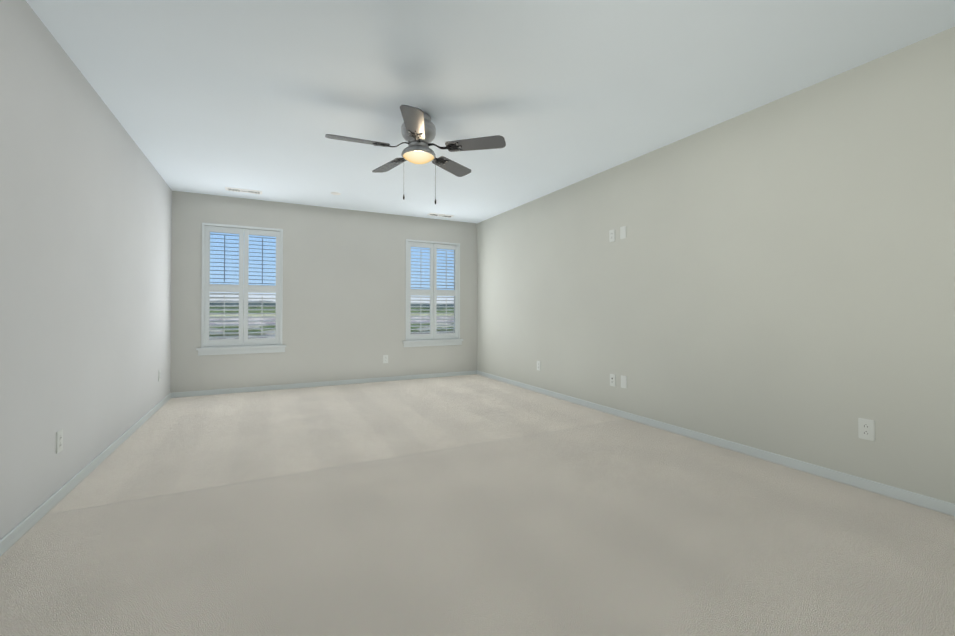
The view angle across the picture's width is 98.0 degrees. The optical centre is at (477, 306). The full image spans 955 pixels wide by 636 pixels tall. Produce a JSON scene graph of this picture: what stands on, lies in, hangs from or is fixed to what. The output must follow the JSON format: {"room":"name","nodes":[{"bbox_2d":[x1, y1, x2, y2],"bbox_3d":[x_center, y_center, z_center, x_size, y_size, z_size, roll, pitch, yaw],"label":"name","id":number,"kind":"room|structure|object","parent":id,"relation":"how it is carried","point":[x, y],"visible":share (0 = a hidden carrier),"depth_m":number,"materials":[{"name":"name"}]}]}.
{"room":"empty bedroom","nodes":[
{"label":"empty bedroom","id":0,"kind":"room"},
{"bbox_2d":[0,0,171,539],"bbox_3d":[-2.250,-0.176,2.076,0.150,2.440,6.520,0,-1,-27],"label":"wall","id":1,"kind":"structure","parent":0,"point":[85,259],"depth_m":2.31,"materials":[{"name":"paint"}]},
{"bbox_2d":[56,429,62,453],"bbox_3d":[-2.246,0.726,2.231,0.008,0.117,0.072,0,-1,-27],"label":"electrical outlet","id":2,"kind":"object","parent":1,"relation":"attached to","point":[59,440],"visible":1,"depth_m":2.22,"materials":[{"name":"white plastic"}]},
{"bbox_2d":[0,393,171,555],"bbox_3d":[-2.178,1.013,2.098,0.012,0.062,6.220,0,-1,-27],"label":"baseboard","id":3,"kind":"structure","parent":1,"relation":"attached to","point":[18,532],"depth_m":2.29,"materials":[{"name":"white"}]},
{"bbox_2d":[158,370,160,380],"bbox_3d":[-3.330,0.726,4.346,0.008,0.117,0.072,0,-1,-27],"label":"electrical outlet","id":4,"kind":"object","parent":1,"relation":"attached to","point":[159,375],"visible":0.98,"depth_m":4.33,"materials":[{"name":"white plastic"}]},
{"bbox_2d":[170,191,476,392],"bbox_3d":[-1.838,-0.131,5.865,4.040,2.440,0.150,0,-1,-27],"label":"wall","id":5,"kind":"structure","parent":0,"point":[344,297],"depth_m":5.66,"materials":[{"name":"paint"}]},
{"bbox_2d":[196,222,285,355],"bbox_3d":[-2.962,-0.205,5.258,0.976,1.607,0.177,0,-1,-27],"label":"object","id":6,"kind":"object","parent":5,"relation":"attached to","point":[213,345],"visible":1,"depth_m":5.21,"materials":[{"name":"white wood"}]},
{"bbox_2d":[172,370,475,397],"bbox_3d":[-1.796,1.057,5.780,3.990,0.062,0.016,0,-1,-27],"label":"baseboard","id":7,"kind":"structure","parent":5,"relation":"attached to","point":[380,379],"depth_m":5.56,"materials":[{"name":"white"}]},
{"bbox_2d":[383,355,387,362],"bbox_3d":[-1.333,0.771,6.025,0.072,0.117,0.008,0,-1,-27],"label":"electrical outlet","id":8,"kind":"object","parent":5,"relation":"attached to","point":[385,358],"visible":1,"depth_m":6.02,"materials":[{"name":"white plastic"}]},
{"bbox_2d":[403,239,462,346],"bbox_3d":[-0.697,-0.191,6.419,0.976,1.607,0.177,0,-1,-27],"label":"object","id":9,"kind":"object","parent":5,"relation":"attached to","point":[434,337],"visible":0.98,"depth_m":6.38,"materials":[{"name":"white wood"}]},
{"bbox_2d":[0,374,954,635],"bbox_3d":[-0.386,1.115,3.016,4.340,0.120,6.520,0,-1,-27],"label":"floor","id":10,"kind":"structure","parent":0,"point":[474,504],"depth_m":1.90,"materials":[{"name":"carpet"}]},
{"bbox_2d":[26,0,954,222],"bbox_3d":[-0.386,-1.445,3.046,4.340,0.120,6.520,0,-1,-27],"label":"ceiling","id":11,"kind":"structure","parent":0,"point":[217,97],"depth_m":2.52,"materials":[{"name":"paint"}]},
{"bbox_2d":[225,187,261,193],"bbox_3d":[-2.752,-1.353,4.889,0.380,0.020,0.135,0,-1,-27],"label":"ceiling vent","id":12,"kind":"object","parent":11,"relation":"in","point":[242,190],"visible":1,"depth_m":4.86,"materials":[{"name":"white metal"}]},
{"bbox_2d":[325,105,505,203],"bbox_3d":[-0.468,-1.063,3.022,1.207,0.644,1.234,0,-1,-27],"label":"ceiling fan","id":13,"kind":"object","parent":11,"relation":"hanging from","point":[418,130],"visible":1,"depth_m":2.94,"materials":[{"name":"silver metal"}]},
{"bbox_2d":[427,213,453,217],"bbox_3d":[-0.546,-1.338,6.143,0.380,0.020,0.135,0,-1,-27],"label":"ceiling vent","id":14,"kind":"object","parent":11,"relation":"in","point":[441,215],"visible":0.98,"depth_m":6.13,"materials":[{"name":"white metal"}]},
{"bbox_2d":[477,27,954,503],"bbox_3d":[1.479,-0.153,3.986,0.150,2.440,6.520,0,-1,-27],"label":"wall","id":15,"kind":"structure","parent":0,"point":[777,276],"depth_m":2.79,"materials":[{"name":"paint"}]},
{"bbox_2d":[609,229,614,241],"bbox_3d":[1.332,-0.697,4.106,0.008,0.117,0.072,0,-1,-27],"label":"electrical outlet","id":16,"kind":"object","parent":15,"relation":"attached to","point":[611,235],"visible":1,"depth_m":4.10,"materials":[{"name":"white plastic"}]},
{"bbox_2d":[610,374,615,386],"bbox_3d":[1.330,0.730,4.088,0.012,0.117,0.072,0,-1,-27],"label":"electrical outlet","id":17,"kind":"object","parent":15,"relation":"attached to","point":[612,379],"visible":1,"depth_m":4.08,"materials":[{"name":"white plastic"}]},
{"bbox_2d":[620,226,625,238],"bbox_3d":[1.397,-0.706,3.980,0.007,0.117,0.072,0,-1,-27],"label":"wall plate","id":18,"kind":"object","parent":15,"relation":"attached to","point":[623,232],"visible":1,"depth_m":3.98,"materials":[{"name":"white plastic"}]},
{"bbox_2d":[621,375,626,388],"bbox_3d":[1.397,0.724,3.963,0.007,0.117,0.072,0,-1,-27],"label":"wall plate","id":19,"kind":"object","parent":15,"relation":"attached to","point":[623,381],"visible":1,"depth_m":3.96,"materials":[{"name":"white plastic"}]},
{"bbox_2d":[476,370,954,516],"bbox_3d":[1.407,1.035,3.936,0.012,0.062,6.220,0,-1,-27],"label":"baseboard","id":20,"kind":"structure","parent":15,"relation":"attached to","point":[924,501],"depth_m":2.78,"materials":[{"name":"white wood"}]},
{"bbox_2d":[858,418,874,440],"bbox_3d":[2.216,0.702,2.364,0.008,0.117,0.072,0,-1,-27],"label":"electrical outlet","id":21,"kind":"object","parent":15,"relation":"attached to","point":[866,429],"visible":1,"depth_m":2.36,"materials":[{"name":"white plastic"}]},
{"label":"outside","id":22,"kind":"structure","parent":0,"visible":0},
{"bbox_2d":[209,232,453,339],"bbox_3d":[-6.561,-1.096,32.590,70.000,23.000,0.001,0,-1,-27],"label":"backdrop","id":23,"kind":"structure","parent":22,"point":[269,260],"depth_m":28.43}
]}

